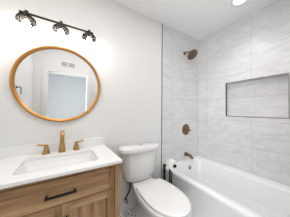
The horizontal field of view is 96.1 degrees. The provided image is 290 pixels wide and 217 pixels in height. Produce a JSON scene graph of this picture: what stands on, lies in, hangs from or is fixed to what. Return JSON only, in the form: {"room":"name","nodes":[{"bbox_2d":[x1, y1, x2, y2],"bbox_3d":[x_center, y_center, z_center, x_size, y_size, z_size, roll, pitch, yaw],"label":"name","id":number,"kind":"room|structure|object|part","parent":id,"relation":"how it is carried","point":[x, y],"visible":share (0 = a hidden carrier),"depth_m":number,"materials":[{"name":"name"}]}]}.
{"room":"bathroom","nodes":[
{"label":"bathroom","id":0,"kind":"room"},
{"bbox_2d":[0,0,197,205],"bbox_3d":[-0.088,-0.002,1.751,2.816,2.500,0.104,1,-1,-32],"label":"wall","id":1,"kind":"structure","parent":0,"point":[125,54],"depth_m":1.55,"materials":[{"name":"paint"}]},
{"bbox_2d":[0,137,103,157],"bbox_3d":[-0.810,0.352,1.224,0.842,0.081,0.018,1,-1,-32],"label":"backsplash","id":2,"kind":"structure","parent":1,"relation":"attached to","point":[11,151],"depth_m":1.15,"materials":[{"name":"stone"}]},
{"bbox_2d":[9,45,100,121],"bbox_3d":[-0.786,-0.229,1.234,0.708,0.708,0.030,1,-1,-32],"label":"round mirror","id":3,"kind":"object","parent":1,"relation":"attached to","point":[51,83],"visible":1,"depth_m":1.21,"materials":[{"name":"gold metal"}]},
{"bbox_2d":[15,10,95,44],"bbox_3d":[-0.756,-0.691,1.175,0.588,0.158,0.177,1,-1,-32],"label":"vanity light","id":4,"kind":"object","parent":1,"relation":"attached to","point":[27,23],"visible":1,"depth_m":1.13,"materials":[{"name":"brown metal"}]},
{"bbox_2d":[22,10,30,28],"bbox_3d":[-0.938,-0.702,1.031,0.054,0.143,0.054,1,-1,-32],"label":"bulb","id":5,"kind":"object","parent":4,"relation":"attached to","point":[25,23],"depth_m":1.02,"materials":[{"name":"white glass"}]},
{"bbox_2d":[57,21,64,37],"bbox_3d":[-0.742,-0.698,1.154,0.054,0.143,0.054,1,-1,-32],"label":"bulb","id":6,"kind":"object","parent":4,"relation":"attached to","point":[60,33],"depth_m":1.14,"materials":[{"name":"white glass"}]},
{"bbox_2d":[86,30,91,44],"bbox_3d":[-0.547,-0.695,1.277,0.054,0.143,0.054,1,-1,-32],"label":"bulb","id":7,"kind":"object","parent":4,"relation":"attached to","point":[89,38],"depth_m":1.26,"materials":[{"name":"white glass"}]},
{"bbox_2d":[123,182,131,203],"bbox_3d":[-0.208,0.986,1.550,0.113,0.289,0.058,0,-1,42],"label":"supply valve","id":8,"kind":"object","parent":1,"relation":"attached to","point":[125,198],"visible":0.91,"depth_m":1.54,"materials":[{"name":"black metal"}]},
{"bbox_2d":[120,199,136,213],"bbox_3d":[-0.113,1.202,1.658,0.812,0.090,0.012,1,-1,-32],"label":"baseboard","id":9,"kind":"structure","parent":1,"relation":"attached to","point":[132,204],"depth_m":1.59,"materials":[{"name":"white paint"}]},
{"bbox_2d":[161,24,162,178],"bbox_3d":[0.244,0.003,1.899,0.010,2.500,0.007,1,-1,-32],"label":"trim","id":10,"kind":"structure","parent":1,"relation":"attached to","point":[162,24],"depth_m":1.90,"materials":[{"name":"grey metal"}]},
{"bbox_2d":[182,124,191,134],"bbox_3d":[0.697,0.348,2.144,0.180,0.180,0.061,1,-1,-32],"label":"shower valve","id":11,"kind":"object","parent":1,"relation":"attached to","point":[186,128],"visible":1,"depth_m":2.14,"materials":[{"name":"beige metal"}]},
{"bbox_2d":[184,152,193,158],"bbox_3d":[0.713,0.757,2.097,0.074,0.083,0.150,1,-1,-32],"label":"tub spout","id":12,"kind":"object","parent":1,"relation":"attached to","point":[185,153],"visible":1,"depth_m":2.09,"materials":[{"name":"beige metal"}]},
{"bbox_2d":[183,49,197,59],"bbox_3d":[0.718,-0.864,2.076,0.170,0.168,0.222,1,-1,-32],"label":"shower fixture","id":13,"kind":"object","parent":1,"relation":"attached to","point":[192,54],"visible":1,"depth_m":2.03,"materials":[{"name":"beige metal"}]},
{"bbox_2d":[120,207,136,216],"bbox_3d":[0.337,1.290,1.038,2.816,0.100,1.740,1,-1,-32],"label":"floor","id":14,"kind":"structure","parent":0,"point":[132,212],"depth_m":1.55,"materials":[{"name":"tile"}]},
{"bbox_2d":[0,163,120,216],"bbox_3d":[-0.672,0.821,0.985,0.836,0.820,0.551,1,-1,-32],"label":"vanity cabinet","id":15,"kind":"object","parent":14,"relation":"on","point":[93,192],"visible":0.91,"depth_m":0.83,"materials":[{"name":"brown wood"}]},
{"bbox_3d":[-0.665,0.618,0.721,0.230,0.052,0.020,1,-1,-32],"label":"frame rail","id":16,"kind":"part","parent":15,"relation":"part of","materials":[{"name":"brown wood"}]},
{"bbox_3d":[-0.522,0.570,0.812,0.593,0.040,0.020,1,-1,-32],"label":"frame rail","id":17,"kind":"part","parent":15,"relation":"part of","materials":[{"name":"brown wood"}]},
{"bbox_3d":[-0.521,0.454,0.814,0.593,0.040,0.020,1,-1,-32],"label":"frame rail","id":18,"kind":"part","parent":15,"relation":"part of","materials":[{"name":"brown wood"}]},
{"bbox_3d":[-0.521,0.419,0.815,0.682,0.020,0.022,1,-1,-32],"label":"rail","id":19,"kind":"part","parent":15,"relation":"part of","materials":[{"name":"brown wood"}]},
{"bbox_3d":[-0.506,0.517,0.788,0.162,0.012,0.037,1,-1,-32],"label":"drawer pull","id":20,"kind":"part","parent":15,"relation":"part of","materials":[{"name":"black metal"}]},
{"bbox_2d":[0,145,121,188],"bbox_3d":[-0.672,0.401,1.002,0.842,0.020,0.538,1,-1,-32],"label":"countertop","id":21,"kind":"structure","parent":15,"relation":"on","point":[9,166],"depth_m":0.89,"materials":[{"name":"stone"}]},
{"bbox_2d":[15,152,97,174],"bbox_3d":[-0.639,0.469,1.002,0.530,0.114,0.345,1,-1,-32],"label":"sink basin","id":22,"kind":"object","parent":21,"relation":"in","point":[54,162],"visible":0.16,"depth_m":1.09,"materials":[{"name":"ceramic"}]},
{"bbox_2d":[37,130,83,154],"bbox_3d":[-0.733,0.293,1.155,0.363,0.199,0.150,1,-1,-32],"label":"faucet","id":23,"kind":"object","parent":21,"relation":"on","point":[46,150],"visible":1,"depth_m":1.17,"materials":[{"name":"gold metal"}]},
{"bbox_3d":[-0.856,0.352,1.131,0.058,0.078,0.058,1,-1,-32],"label":"handle","id":24,"kind":"part","parent":23,"relation":"part of","materials":[{"name":"gold metal"}]},
{"bbox_3d":[-0.731,0.293,1.152,0.058,0.199,0.143,1,-1,-32],"label":"spout","id":25,"kind":"part","parent":23,"relation":"part of","materials":[{"name":"gold metal"}]},
{"bbox_3d":[-0.659,0.356,1.254,0.058,0.078,0.058,1,-1,-32],"label":"handle","id":26,"kind":"part","parent":23,"relation":"part of","materials":[{"name":"gold metal"}]},
{"bbox_3d":[-0.383,0.865,0.900,0.230,0.432,0.009,1,-1,-32],"label":"door","id":27,"kind":"part","parent":15,"relation":"part of","materials":[{"name":"brown wood"}]},
{"bbox_3d":[-0.379,0.623,0.901,0.230,0.052,0.020,1,-1,-32],"label":"frame rail","id":28,"kind":"part","parent":15,"relation":"part of","materials":[{"name":"brown wood"}]},
{"bbox_2d":[119,142,191,216],"bbox_3d":[0.094,0.836,1.314,0.512,0.813,0.797,1,-1,-32],"label":"toilet","id":29,"kind":"object","parent":14,"relation":"on","point":[158,197],"visible":1,"depth_m":1.35,"materials":[{"name":"ceramic"}]},
{"bbox_3d":[-0.058,0.468,1.565,0.512,0.054,0.218,1,-1,-32],"label":"tank lid","id":30,"kind":"part","parent":29,"relation":"part of","materials":[{"name":"ceramic"}]},
{"bbox_3d":[-0.052,0.668,1.577,0.462,0.346,0.192,1,-1,-32],"label":"tank","id":31,"kind":"part","parent":29,"relation":"part of","materials":[{"name":"ceramic"}]},
{"bbox_3d":[0.108,1.043,1.311,0.376,0.400,0.758,1,-1,-32],"label":"bowl","id":32,"kind":"part","parent":29,"relation":"part of","materials":[{"name":"ceramic"}]},
{"bbox_3d":[0.177,0.835,1.207,0.396,0.012,0.528,1,-1,-32],"label":"seat","id":33,"kind":"part","parent":29,"relation":"part of","materials":[{"name":"plastic"}]},
{"bbox_3d":[0.177,0.811,1.208,0.374,0.035,0.525,1,-1,-32],"label":"seat lid","id":34,"kind":"part","parent":29,"relation":"part of","materials":[{"name":"plastic"}]},
{"bbox_2d":[163,164,165,179],"bbox_3d":[0.240,0.973,1.624,0.076,0.553,0.076,1,-1,-32],"label":"toilet brush","id":35,"kind":"object","parent":14,"relation":"on","point":[164,165],"visible":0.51,"depth_m":1.61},
{"bbox_2d":[169,164,176,183],"bbox_3d":[0.307,0.934,1.510,0.092,0.628,0.180,1,-1,-15],"label":"toilet paper stand","id":36,"kind":"object","parent":14,"relation":"on","point":[174,165],"visible":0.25,"depth_m":1.55,"materials":[{"name":"black metal"}]},
{"bbox_2d":[166,159,178,170],"bbox_3d":[0.314,0.646,1.498,0.109,0.109,0.100,1,-1,-15],"label":"toilet paper roll","id":37,"kind":"object","parent":36,"relation":"on","point":[170,162],"visible":0.97,"depth_m":1.46,"materials":[{"name":"white paper"}]},
{"bbox_2d":[162,155,289,216],"bbox_3d":[1.001,1.039,1.468,0.839,0.428,1.514,1,-1,-32],"label":"bathtub","id":38,"kind":"object","parent":14,"relation":"on","point":[212,188],"visible":0.93,"depth_m":1.50,"materials":[{"name":"ceramic"}]},
{"bbox_2d":[112,0,276,40],"bbox_3d":[0.358,-1.309,1.079,2.816,0.100,1.740,1,-1,-32],"label":"ceiling","id":39,"kind":"structure","parent":0,"point":[196,19],"depth_m":1.69,"materials":[{"name":"paint"}]},
{"bbox_2d":[231,0,246,5],"bbox_3d":[1.089,-1.242,1.498,0.176,0.009,0.176,1,-1,-32],"label":"recessed light","id":40,"kind":"object","parent":39,"relation":"in","point":[233,2],"visible":1,"depth_m":1.53,"materials":[{"name":"white paint"}]},
{"bbox_2d":[198,0,289,185],"bbox_3d":[1.450,0.011,1.762,0.200,2.500,1.516,1,-1,-32],"label":"wall","id":41,"kind":"structure","parent":0,"point":[256,45],"depth_m":1.73,"materials":[{"name":"tile"}]},
{"bbox_2d":[225,72,289,118],"bbox_3d":[1.392,-0.135,1.686,0.024,0.501,0.656,1,-1,-32],"label":"trim","id":42,"kind":"structure","parent":41,"relation":"attached to","point":[289,72],"depth_m":1.56,"materials":[{"name":"silver metal"}]}
]}

